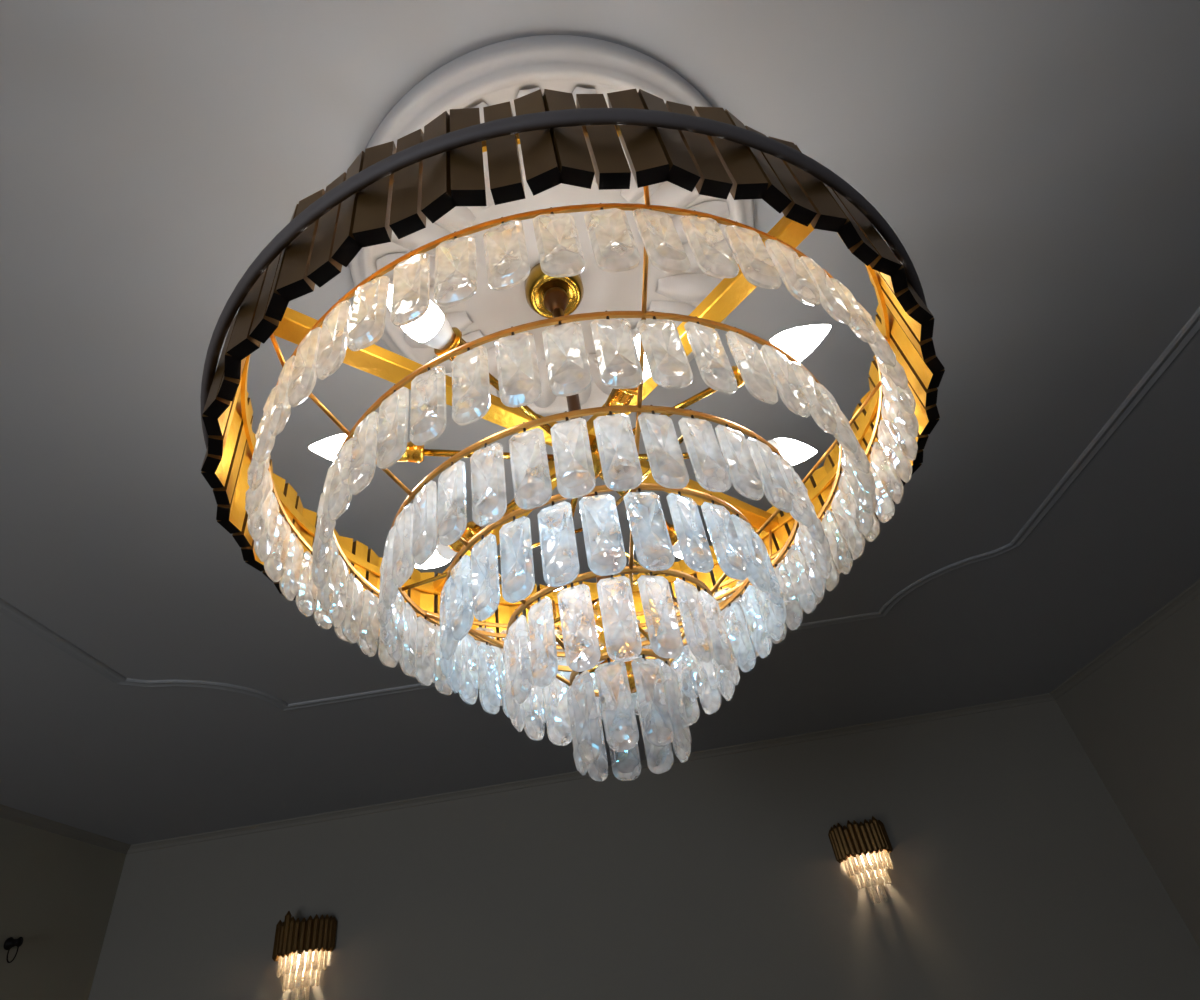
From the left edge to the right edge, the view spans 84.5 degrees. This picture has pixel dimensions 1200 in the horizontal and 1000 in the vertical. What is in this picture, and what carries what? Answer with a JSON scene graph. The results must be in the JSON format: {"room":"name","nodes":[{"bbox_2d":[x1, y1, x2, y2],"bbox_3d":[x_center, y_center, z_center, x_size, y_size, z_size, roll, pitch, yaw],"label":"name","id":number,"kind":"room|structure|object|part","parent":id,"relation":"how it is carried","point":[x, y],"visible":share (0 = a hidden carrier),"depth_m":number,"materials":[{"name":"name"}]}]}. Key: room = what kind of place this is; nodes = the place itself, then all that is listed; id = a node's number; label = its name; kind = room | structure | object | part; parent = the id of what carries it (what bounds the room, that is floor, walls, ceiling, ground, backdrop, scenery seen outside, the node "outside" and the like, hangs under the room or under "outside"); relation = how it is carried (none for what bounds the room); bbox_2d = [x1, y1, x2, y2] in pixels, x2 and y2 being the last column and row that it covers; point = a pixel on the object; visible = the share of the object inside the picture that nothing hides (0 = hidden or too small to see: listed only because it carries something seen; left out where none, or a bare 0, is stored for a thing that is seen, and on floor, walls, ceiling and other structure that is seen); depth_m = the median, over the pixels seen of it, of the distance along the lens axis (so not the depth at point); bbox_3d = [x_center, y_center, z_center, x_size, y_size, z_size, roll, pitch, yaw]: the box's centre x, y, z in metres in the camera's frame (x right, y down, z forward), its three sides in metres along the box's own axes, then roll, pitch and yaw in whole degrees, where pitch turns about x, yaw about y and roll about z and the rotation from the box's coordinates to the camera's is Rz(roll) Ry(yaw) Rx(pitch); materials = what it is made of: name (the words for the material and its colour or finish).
{"room":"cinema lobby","nodes":[
{"label":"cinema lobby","id":0,"kind":"room"},
{"bbox_2d":[0,818,125,999],"bbox_3d":[-2.398,0.707,-0.167,0.120,2.580,6.760,-8,-37,-3],"label":"wall","id":1,"kind":"structure","parent":0,"point":[58,892],"depth_m":2.81,"materials":[{"name":"paint"}]},
{"bbox_2d":[4,937,22,962],"bbox_3d":[-2.296,1.756,2.578,0.050,0.089,0.048,-8,-37,-3],"label":"security camera","id":2,"kind":"object","parent":1,"relation":"attached to","point":[10,942],"visible":1,"depth_m":2.58,"materials":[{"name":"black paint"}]},
{"bbox_3d":[-2.299,1.739,2.592,0.050,0.044,0.044,-8,-37,-3],"label":"knob","id":3,"kind":"part","parent":2,"relation":"part of","materials":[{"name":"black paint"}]},
{"bbox_2d":[0,0,1199,844],"bbox_3d":[-0.139,-0.697,0.767,5.080,0.100,7.000,-8,-37,-3],"label":"ceiling","id":4,"kind":"structure","parent":0,"point":[1035,164],"depth_m":1.27,"materials":[{"name":"paint"}]},
{"bbox_2d":[349,35,753,415],"bbox_3d":[-0.067,-0.366,1.078,0.654,0.061,0.654,-10,-37,-1],"label":"ceiling rose","id":5,"kind":"object","parent":4,"relation":"attached to","point":[508,70],"visible":0.25,"depth_m":0.97,"materials":[{"name":"white paint"}]},
{"bbox_2d":[200,89,944,780],"bbox_3d":[-0.021,-0.054,0.830,0.828,0.754,0.828,-7,-37,-4],"label":"crystal chandelier","id":6,"kind":"object","parent":5,"relation":"hanging from","point":[612,650],"visible":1,"depth_m":0.56,"materials":[{"name":"clear glass"}]},
{"bbox_3d":[-0.359,-0.119,0.635,0.012,0.136,0.024,2,-39,-15],"label":"band plate","id":7,"kind":"part","parent":6,"relation":"part of","materials":[{"name":"brown metal"}]},
{"bbox_3d":[-0.347,-0.133,0.621,0.024,0.136,0.012,-33,-43,27],"label":"band plate","id":8,"kind":"part","parent":6,"relation":"part of","materials":[{"name":"brown metal"}]},
{"bbox_3d":[-0.382,-0.086,0.673,0.025,0.136,0.026,-10,-37,-1],"label":"band plate","id":9,"kind":"part","parent":6,"relation":"part of","materials":[{"name":"brown metal"}]},
{"bbox_3d":[-0.368,-0.102,0.655,0.012,0.136,0.022,10,-42,-25],"label":"band plate","id":10,"kind":"part","parent":6,"relation":"part of","materials":[{"name":"brown metal"}]},
{"bbox_3d":[-0.390,-0.073,0.689,0.015,0.136,0.025,-10,-37,-1],"label":"band plate","id":11,"kind":"part","parent":6,"relation":"part of","materials":[{"name":"brown metal"}]},
{"bbox_3d":[-0.329,-0.147,0.607,0.012,0.136,0.022,19,-46,-33],"label":"band plate","id":12,"kind":"part","parent":6,"relation":"part of","materials":[{"name":"brown metal"}]},
{"bbox_3d":[-0.393,-0.055,0.710,0.012,0.136,0.023,2,-39,-16],"label":"band plate","id":13,"kind":"part","parent":6,"relation":"part of","materials":[{"name":"brown metal"}]},
{"bbox_3d":[-0.403,-0.038,0.730,0.012,0.136,0.024,11,-42,-25],"label":"band plate","id":14,"kind":"part","parent":6,"relation":"part of","materials":[{"name":"brown metal"}]},
{"bbox_3d":[-0.315,-0.163,0.589,0.012,0.136,0.024,9,-42,-24],"label":"band plate","id":15,"kind":"part","parent":6,"relation":"part of","materials":[{"name":"brown metal"}]},
{"bbox_3d":[-0.406,-0.025,0.747,0.012,0.136,0.024,-12,-37,2],"label":"band plate","id":16,"kind":"part","parent":6,"relation":"part of","materials":[{"name":"brown metal"}]},
{"bbox_3d":[-0.300,-0.175,0.578,0.024,0.136,0.012,-25,-40,19],"label":"band plate","id":17,"kind":"part","parent":6,"relation":"part of","materials":[{"name":"brown metal"}]},
{"bbox_3d":[-0.405,-0.008,0.769,0.012,0.136,0.022,-5,-38,-7],"label":"band plate","id":18,"kind":"part","parent":6,"relation":"part of","materials":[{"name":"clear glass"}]},
{"bbox_3d":[-0.409,0.009,0.790,0.012,0.136,0.024,3,-39,-17],"label":"band plate","id":19,"kind":"part","parent":6,"relation":"part of","materials":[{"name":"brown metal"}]},
{"bbox_3d":[-0.278,-0.188,0.567,0.022,0.136,0.012,-34,-43,28],"label":"band plate","id":20,"kind":"part","parent":6,"relation":"part of","materials":[{"name":"brown metal"}]},
{"bbox_3d":[-0.408,0.023,0.808,0.012,0.136,0.024,-19,-38,11],"label":"band plate","id":21,"kind":"part","parent":6,"relation":"part of","materials":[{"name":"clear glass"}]},
{"bbox_3d":[-0.401,0.039,0.830,0.012,0.136,0.022,-12,-37,2],"label":"band plate","id":22,"kind":"part","parent":6,"relation":"part of","materials":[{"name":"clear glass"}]},
{"bbox_3d":[-0.259,-0.202,0.552,0.012,0.136,0.024,18,-46,-32],"label":"band plate","id":23,"kind":"part","parent":6,"relation":"part of","materials":[{"name":"brown metal"}]},
{"bbox_3d":[-0.400,0.055,0.852,0.012,0.136,0.024,-4,-38,-8],"label":"band plate","id":24,"kind":"part","parent":6,"relation":"part of","materials":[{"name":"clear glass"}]},
{"bbox_3d":[-0.395,0.068,0.869,0.012,0.136,0.024,-26,-40,20],"label":"band plate","id":25,"kind":"part","parent":6,"relation":"part of","materials":[{"name":"clear glass"}]},
{"bbox_3d":[-0.242,-0.212,0.543,0.024,0.136,0.012,-18,-38,10],"label":"band plate","id":26,"kind":"part","parent":6,"relation":"part of","materials":[{"name":"brown metal"}]},
{"bbox_3d":[-0.217,-0.222,0.536,0.022,0.136,0.012,-26,-40,19],"label":"band plate","id":27,"kind":"part","parent":6,"relation":"part of","materials":[{"name":"brown metal"}]},
{"bbox_3d":[-0.288,-0.058,0.756,0.084,0.039,0.039,1,-39,-15],"label":"light bulb","id":28,"kind":"part","parent":6,"relation":"part of","materials":[{"name":"white glass"}]},
{"bbox_3d":[-0.376,0.098,0.912,0.012,0.136,0.024,-11,-37,1],"label":"band plate","id":29,"kind":"part","parent":6,"relation":"part of","materials":[{"name":"brown metal"}]},
{"bbox_3d":[-0.367,0.109,0.928,0.012,0.136,0.024,-35,-44,28],"label":"band plate","id":30,"kind":"part","parent":6,"relation":"part of","materials":[{"name":"brown metal"}]},
{"bbox_3d":[-0.195,-0.235,0.525,0.024,0.136,0.012,-35,-44,28],"label":"band plate","id":31,"kind":"part","parent":6,"relation":"part of","materials":[{"name":"brown metal"}]},
{"bbox_3d":[-0.350,0.121,0.947,0.012,0.136,0.022,-26,-40,19],"label":"band plate","id":32,"kind":"part","parent":6,"relation":"part of","materials":[{"name":"brown metal"}]},
{"bbox_3d":[-0.339,0.135,0.968,0.012,0.136,0.024,-18,-38,10],"label":"band plate","id":33,"kind":"part","parent":6,"relation":"part of","materials":[{"name":"brown metal"}]},
{"bbox_3d":[-0.175,-0.243,0.519,0.024,0.136,0.012,-11,-37,1],"label":"band plate","id":34,"kind":"part","parent":6,"relation":"part of","materials":[{"name":"brown metal"}]},
{"bbox_3d":[-0.326,0.144,0.984,0.024,0.136,0.012,18,-46,-32],"label":"band plate","id":35,"kind":"part","parent":6,"relation":"part of","materials":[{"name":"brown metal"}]},
{"bbox_3d":[-0.148,-0.250,0.516,0.023,0.136,0.012,-19,-38,10],"label":"band plate","id":36,"kind":"part","parent":6,"relation":"part of","materials":[{"name":"brown metal"}]},
{"bbox_2d":[397,441,423,462],"bbox_3d":[-0.228,-0.057,0.772,0.042,0.034,0.034,1,-39,-15],"label":"socket","id":37,"kind":"object","parent":6,"relation":"attached to","point":[414,453],"depth_m":0.76,"materials":[{"name":"gold metal"}]},
{"bbox_3d":[-0.289,0.165,1.019,0.012,0.136,0.024,-25,-40,19],"label":"band plate","id":38,"kind":"part","parent":6,"relation":"part of","materials":[{"name":"brown metal"}]},
{"bbox_3d":[-0.176,-0.177,0.629,0.039,0.039,0.084,-28,-41,22],"label":"light bulb","id":39,"kind":"part","parent":6,"relation":"part of","materials":[{"name":"white glass"}]},
{"bbox_3d":[-0.273,0.172,1.033,0.024,0.136,0.012,9,-42,-24],"label":"band plate","id":40,"kind":"part","parent":6,"relation":"part of","materials":[{"name":"brown metal"}]},
{"bbox_3d":[-0.236,0.078,0.945,0.084,0.039,0.039,-31,-42,25],"label":"light bulb","id":41,"kind":"part","parent":6,"relation":"part of","materials":[{"name":"white glass"}]},
{"bbox_3d":[-0.249,0.178,1.046,0.022,0.136,0.012,19,-46,-33],"label":"band plate","id":42,"kind":"part","parent":6,"relation":"part of","materials":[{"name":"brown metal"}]},
{"bbox_3d":[-0.124,-0.260,0.509,0.024,0.136,0.012,-26,-40,20],"label":"band plate","id":43,"kind":"part","parent":6,"relation":"part of","materials":[{"name":"brown metal"}]},
{"bbox_2d":[434,327,473,361],"bbox_3d":[-0.142,-0.149,0.673,0.034,0.034,0.042,-28,-41,22],"label":"socket","id":44,"kind":"object","parent":6,"relation":"attached to","point":[450,339],"depth_m":0.65,"materials":[{"name":"gold metal"}]},
{"bbox_2d":[449,521,480,551],"bbox_3d":[-0.187,0.049,0.918,0.042,0.034,0.034,-31,-42,25],"label":"socket","id":45,"kind":"object","parent":6,"relation":"attached to","point":[472,528],"depth_m":0.91,"materials":[{"name":"gold metal"}]},
{"bbox_3d":[-0.102,-0.266,0.507,0.024,0.136,0.012,-4,-38,-8],"label":"band plate","id":46,"kind":"part","parent":6,"relation":"part of","materials":[{"name":"brown metal"}]},
{"bbox_3d":[-0.210,0.192,1.073,0.024,0.136,0.012,2,-39,-15],"label":"band plate","id":47,"kind":"part","parent":6,"relation":"part of","materials":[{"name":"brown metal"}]},
{"bbox_3d":[-0.185,0.195,1.083,0.022,0.136,0.012,10,-42,-25],"label":"band plate","id":48,"kind":"part","parent":6,"relation":"part of","materials":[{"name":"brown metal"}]},
{"bbox_3d":[-0.131,-0.054,0.798,0.172,0.008,0.008,1,-39,-15],"label":"lamp arm","id":49,"kind":"part","parent":6,"relation":"part of","materials":[{"name":"gold metal"}]},
{"bbox_3d":[-0.161,0.201,1.096,0.024,0.136,0.012,20,-47,-34],"label":"band plate","id":50,"kind":"part","parent":6,"relation":"part of","materials":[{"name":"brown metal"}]},
{"bbox_3d":[-0.075,-0.270,0.508,0.022,0.136,0.012,-12,-37,2],"label":"band plate","id":51,"kind":"part","parent":6,"relation":"part of","materials":[{"name":"brown metal"}]},
{"bbox_3d":[-0.110,0.002,0.876,0.172,0.008,0.008,-31,-42,25],"label":"lamp arm","id":52,"kind":"part","parent":6,"relation":"part of","materials":[{"name":"gold metal"}]},
{"bbox_3d":[-0.141,0.203,1.104,0.024,0.136,0.012,-5,-38,-7],"label":"band plate","id":53,"kind":"part","parent":6,"relation":"part of","materials":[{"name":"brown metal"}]},
{"bbox_3d":[-0.085,-0.104,0.746,0.008,0.008,0.177,-28,-41,22],"label":"lamp arm","id":54,"kind":"part","parent":6,"relation":"part of","materials":[{"name":"gold metal"}]},
{"bbox_3d":[-0.113,0.203,1.109,0.022,0.136,0.012,2,-39,-16],"label":"band plate","id":55,"kind":"part","parent":6,"relation":"part of","materials":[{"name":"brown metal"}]},
{"bbox_3d":[-0.048,-0.277,0.505,0.024,0.136,0.012,-19,-38,11],"label":"band plate","id":56,"kind":"part","parent":6,"relation":"part of","materials":[{"name":"brown metal"}]},
{"bbox_3d":[-0.088,0.206,1.119,0.024,0.136,0.012,11,-42,-25],"label":"band plate","id":57,"kind":"part","parent":6,"relation":"part of","materials":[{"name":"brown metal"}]},
{"bbox_3d":[-0.066,0.205,1.124,0.024,0.136,0.012,-12,-37,2],"label":"band plate","id":58,"kind":"part","parent":6,"relation":"part of","materials":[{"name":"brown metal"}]},
{"bbox_3d":[-0.026,-0.280,0.506,0.024,0.136,0.012,3,-39,-17],"label":"band plate","id":59,"kind":"part","parent":6,"relation":"part of","materials":[{"name":"brown metal"}]},
{"bbox_3d":[-0.040,0.019,0.915,0.008,0.008,0.172,-1,-38,-13],"label":"lamp arm","id":60,"kind":"part","parent":6,"relation":"part of","materials":[{"name":"gold metal"}]},
{"bbox_3d":[-0.024,-0.069,0.842,0.017,0.615,0.017,-10,-37,-1],"label":"stem","id":61,"kind":"part","parent":6,"relation":"part of","materials":[{"name":"brown metal"}]},
{"bbox_3d":[-0.011,0.201,1.131,0.026,0.136,0.020,-10,-37,-1],"label":"band plate","id":62,"kind":"part","parent":6,"relation":"part of","materials":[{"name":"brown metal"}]},
{"bbox_3d":[0.005,-0.084,0.775,0.008,0.008,0.077,7,-41,-22],"label":"lamp arm","id":63,"kind":"part","parent":6,"relation":"part of","materials":[{"name":"gold metal"}]},
{"bbox_3d":[0.001,-0.281,0.512,0.022,0.136,0.012,-5,-38,-7],"label":"band plate","id":64,"kind":"part","parent":6,"relation":"part of","materials":[{"name":"brown metal"}]},
{"bbox_3d":[0.041,0.000,0.909,0.008,0.008,0.172,-28,-41,21],"label":"lamp arm","id":65,"kind":"part","parent":6,"relation":"part of","materials":[{"name":"gold metal"}]},
{"bbox_2d":[605,387,637,413],"bbox_3d":[0.024,-0.117,0.738,0.034,0.034,0.042,7,-41,-22],"label":"socket","id":66,"kind":"object","parent":6,"relation":"attached to","point":[617,397],"depth_m":0.73,"materials":[{"name":"gold metal"}]},
{"bbox_3d":[0.065,0.186,1.131,0.024,0.136,0.012,-4,-38,-8],"label":"band plate","id":67,"kind":"part","parent":6,"relation":"part of","materials":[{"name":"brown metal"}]},
{"bbox_3d":[0.028,-0.285,0.513,0.024,0.136,0.012,-12,-37,2],"label":"band plate","id":68,"kind":"part","parent":6,"relation":"part of","materials":[{"name":"brown metal"}]},
{"bbox_3d":[0.047,-0.155,0.694,0.039,0.039,0.084,7,-41,-22],"label":"light bulb","id":69,"kind":"part","parent":6,"relation":"part of","materials":[{"name":"white glass"}]},
{"bbox_3d":[0.050,-0.285,0.518,0.024,0.136,0.012,11,-42,-25],"label":"band plate","id":70,"kind":"part","parent":6,"relation":"part of","materials":[{"name":"brown metal"}]},
{"bbox_2d":[665,520,677,544],"bbox_3d":[0.095,0.044,0.980,0.034,0.034,0.042,-28,-41,21],"label":"socket","id":71,"kind":"object","parent":6,"relation":"attached to","point":[671,530],"depth_m":0.98,"materials":[{"name":"gold metal"}]},
{"bbox_3d":[0.076,-0.101,0.787,0.177,0.008,0.008,-27,-40,20],"label":"lamp arm","id":72,"kind":"part","parent":6,"relation":"part of","materials":[{"name":"gold metal"}]},
{"bbox_3d":[0.137,0.163,1.118,0.024,0.136,0.012,-11,-37,1],"label":"band plate","id":73,"kind":"part","parent":6,"relation":"part of","materials":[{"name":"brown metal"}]},
{"bbox_3d":[0.130,0.073,1.024,0.039,0.039,0.084,-28,-41,21],"label":"light bulb","id":74,"kind":"part","parent":6,"relation":"part of","materials":[{"name":"white glass"}]},
{"bbox_3d":[0.090,-0.056,0.848,0.170,0.008,0.008,-2,-38,-10],"label":"lamp arm","id":75,"kind":"part","parent":6,"relation":"part of","materials":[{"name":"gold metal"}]},
{"bbox_3d":[0.157,0.155,1.113,0.024,0.136,0.012,-35,-44,28],"label":"band plate","id":76,"kind":"part","parent":6,"relation":"part of","materials":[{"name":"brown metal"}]},
{"bbox_3d":[0.076,-0.282,0.528,0.022,0.136,0.012,2,-39,-16],"label":"band plate","id":77,"kind":"part","parent":6,"relation":"part of","materials":[{"name":"brown metal"}]},
{"bbox_3d":[0.179,0.142,1.101,0.023,0.136,0.012,-26,-40,19],"label":"band plate","id":78,"kind":"part","parent":6,"relation":"part of","materials":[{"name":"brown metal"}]},
{"bbox_3d":[0.204,0.133,1.094,0.024,0.136,0.012,-18,-38,10],"label":"band plate","id":79,"kind":"part","parent":6,"relation":"part of","materials":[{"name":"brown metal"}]},
{"bbox_3d":[0.103,-0.283,0.533,0.024,0.136,0.012,-5,-38,-7],"label":"band plate","id":80,"kind":"part","parent":6,"relation":"part of","materials":[{"name":"brown metal"}]},
{"bbox_3d":[0.222,0.122,1.085,0.012,0.136,0.024,18,-46,-32],"label":"band plate","id":81,"kind":"part","parent":6,"relation":"part of","materials":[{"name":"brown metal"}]},
{"bbox_2d":[732,365,743,387],"bbox_3d":[0.162,-0.144,0.751,0.042,0.034,0.034,-27,-40,20],"label":"socket","id":82,"kind":"object","parent":6,"relation":"attached to","point":[739,380],"depth_m":0.74,"materials":[{"name":"gold metal"}]},
{"bbox_3d":[0.124,-0.281,0.541,0.024,0.136,0.012,20,-47,-34],"label":"band plate","id":83,"kind":"part","parent":6,"relation":"part of","materials":[{"name":"brown metal"}]},
{"bbox_3d":[0.277,0.083,1.048,0.012,0.136,0.024,9,-42,-24],"label":"band plate","id":84,"kind":"part","parent":6,"relation":"part of","materials":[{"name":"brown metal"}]},
{"bbox_3d":[0.291,0.067,1.030,0.012,0.136,0.022,19,-46,-33],"label":"band plate","id":85,"kind":"part","parent":6,"relation":"part of","materials":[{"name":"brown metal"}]},
{"bbox_3d":[0.147,-0.275,0.555,0.022,0.136,0.012,10,-42,-25],"label":"band plate","id":86,"kind":"part","parent":6,"relation":"part of","materials":[{"name":"brown metal"}]},
{"bbox_3d":[0.310,0.053,1.016,0.024,0.136,0.012,-33,-43,27],"label":"band plate","id":87,"kind":"part","parent":6,"relation":"part of","materials":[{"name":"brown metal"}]},
{"bbox_3d":[0.248,-0.064,0.876,0.084,0.039,0.040,-10,-37,-1],"label":"light bulb","id":88,"kind":"part","parent":6,"relation":"part of","materials":[{"name":"white glass"}]},
{"bbox_3d":[0.215,-0.171,0.730,0.084,0.039,0.039,-27,-40,20],"label":"light bulb","id":89,"kind":"part","parent":6,"relation":"part of","materials":[{"name":"white glass"}]},
{"bbox_3d":[0.173,-0.272,0.564,0.024,0.136,0.012,2,-39,-15],"label":"band plate","id":90,"kind":"part","parent":6,"relation":"part of","materials":[{"name":"brown metal"}]},
{"bbox_3d":[0.330,0.023,0.982,0.012,0.136,0.022,10,-42,-25],"label":"band plate","id":91,"kind":"part","parent":6,"relation":"part of","materials":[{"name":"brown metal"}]},
{"bbox_3d":[0.344,0.006,0.965,0.012,0.136,0.024,20,-47,-34],"label":"band plate","id":92,"kind":"part","parent":6,"relation":"part of","materials":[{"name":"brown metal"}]},
{"bbox_3d":[0.192,-0.267,0.575,0.012,0.136,0.024,-33,-43,27],"label":"band plate","id":93,"kind":"part","parent":6,"relation":"part of","materials":[{"name":"brown metal"}]},
{"bbox_3d":[0.352,-0.007,0.949,0.012,0.136,0.024,-5,-38,-7],"label":"band plate","id":94,"kind":"part","parent":6,"relation":"part of","materials":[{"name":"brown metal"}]},
{"bbox_3d":[0.212,-0.258,0.592,0.022,0.136,0.012,19,-46,-33],"label":"band plate","id":95,"kind":"part","parent":6,"relation":"part of","materials":[{"name":"brown metal"}]},
{"bbox_3d":[0.356,-0.024,0.927,0.012,0.136,0.022,2,-39,-16],"label":"band plate","id":96,"kind":"part","parent":6,"relation":"part of","materials":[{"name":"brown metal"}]},
{"bbox_3d":[0.235,-0.252,0.605,0.024,0.136,0.012,9,-42,-24],"label":"band plate","id":97,"kind":"part","parent":6,"relation":"part of","materials":[{"name":"brown metal"}]},
{"bbox_3d":[0.368,-0.055,0.891,0.012,0.136,0.024,-12,-37,2],"label":"band plate","id":98,"kind":"part","parent":6,"relation":"part of","materials":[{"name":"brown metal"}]},
{"bbox_3d":[0.367,-0.072,0.869,0.012,0.136,0.022,-5,-38,-7],"label":"band plate","id":99,"kind":"part","parent":6,"relation":"part of","materials":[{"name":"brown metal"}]},
{"bbox_3d":[0.252,-0.245,0.618,0.012,0.136,0.024,-25,-40,19],"label":"band plate","id":100,"kind":"part","parent":6,"relation":"part of","materials":[{"name":"brown metal"}]},
{"bbox_3d":[0.371,-0.089,0.847,0.012,0.136,0.024,3,-39,-17],"label":"band plate","id":101,"kind":"part","parent":6,"relation":"part of","materials":[{"name":"brown metal"}]},
{"bbox_3d":[0.370,-0.103,0.830,0.012,0.136,0.024,-19,-38,11],"label":"band plate","id":102,"kind":"part","parent":6,"relation":"part of","materials":[{"name":"brown metal"}]},
{"bbox_3d":[0.268,-0.233,0.637,0.012,0.136,0.022,-34,-43,28],"label":"band plate","id":103,"kind":"part","parent":6,"relation":"part of","materials":[{"name":"brown metal"}]},
{"bbox_3d":[0.363,-0.118,0.808,0.012,0.136,0.022,-12,-37,2],"label":"band plate","id":104,"kind":"part","parent":6,"relation":"part of","materials":[{"name":"brown metal"}]},
{"bbox_3d":[0.313,-0.201,0.690,0.021,0.136,0.026,-10,-37,-1],"label":"band plate","id":105,"kind":"part","parent":6,"relation":"part of","materials":[{"name":"brown metal"}]},
{"bbox_3d":[0.301,-0.215,0.669,0.017,0.136,0.026,-10,-37,-1],"label":"band plate","id":106,"kind":"part","parent":6,"relation":"part of","materials":[{"name":"brown metal"}]},
{"bbox_3d":[0.362,-0.135,0.786,0.016,0.136,0.025,-10,-37,-1],"label":"band plate","id":107,"kind":"part","parent":6,"relation":"part of","materials":[{"name":"brown metal"}]},
{"bbox_3d":[0.345,-0.162,0.748,0.012,0.136,0.022,-19,-38,10],"label":"band plate","id":108,"kind":"part","parent":6,"relation":"part of","materials":[{"name":"brown metal"}]},
{"bbox_3d":[0.329,-0.189,0.709,0.012,0.136,0.024,-35,-44,28],"label":"band plate","id":109,"kind":"part","parent":6,"relation":"part of","materials":[{"name":"brown metal"}]},
{"bbox_3d":[0.339,-0.178,0.726,0.012,0.136,0.024,-11,-37,1],"label":"band plate","id":110,"kind":"part","parent":6,"relation":"part of","materials":[{"name":"brown metal"}]},
{"bbox_3d":[0.288,-0.224,0.654,0.024,0.136,0.012,18,-46,-32],"label":"band plate","id":111,"kind":"part","parent":6,"relation":"part of","materials":[{"name":"brown metal"}]},
{"bbox_3d":[0.357,-0.148,0.768,0.012,0.136,0.024,-26,-40,20],"label":"band plate","id":112,"kind":"part","parent":6,"relation":"part of","materials":[{"name":"brown metal"}]},
{"bbox_2d":[0,307,1199,710],"bbox_3d":[-0.110,-0.385,1.088,2.946,0.007,3.286,-10,-37,-1],"label":"trim","id":113,"kind":"structure","parent":4,"relation":"attached to","point":[1190,329],"depth_m":1.91,"materials":[{"name":"white paint"}]},
{"bbox_2d":[88,700,1199,999],"bbox_3d":[0.220,2.436,2.687,5.080,2.580,0.120,-8,-37,-3],"label":"wall","id":114,"kind":"structure","parent":0,"point":[1016,873],"depth_m":3.08,"materials":[{"name":"paint"}]},
{"bbox_2d":[272,911,336,999],"bbox_3d":[-1.338,2.030,2.933,0.273,0.361,0.138,-8,-37,-3],"label":"wall sconce","id":115,"kind":"object","parent":114,"relation":"attached to","point":[296,938],"visible":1,"depth_m":2.92,"materials":[{"name":"brown metal"}]},
{"bbox_2d":[828,816,892,904],"bbox_3d":[1.248,1.664,3.054,0.273,0.338,0.138,-8,-37,-3],"label":"wall sconce","id":116,"kind":"object","parent":114,"relation":"attached to","point":[855,840],"visible":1,"depth_m":3.05,"materials":[{"name":"brown metal"}]},
{"bbox_2d":[1056,595,1199,947],"bbox_3d":[2.505,-0.004,0.077,0.120,2.580,6.760,-8,-37,-3],"label":"wall","id":117,"kind":"structure","parent":0,"point":[1136,717],"depth_m":2.93,"materials":[{"name":"paint"}]},
{"bbox_2d":[0,579,1199,853],"bbox_3d":[-0.130,-0.645,0.727,4.840,0.032,6.760,-8,-37,-3],"label":"trim","id":118,"kind":"structure","parent":117,"relation":"attached to","point":[8,813],"depth_m":3.33,"materials":[{"name":"paint"}]}
]}

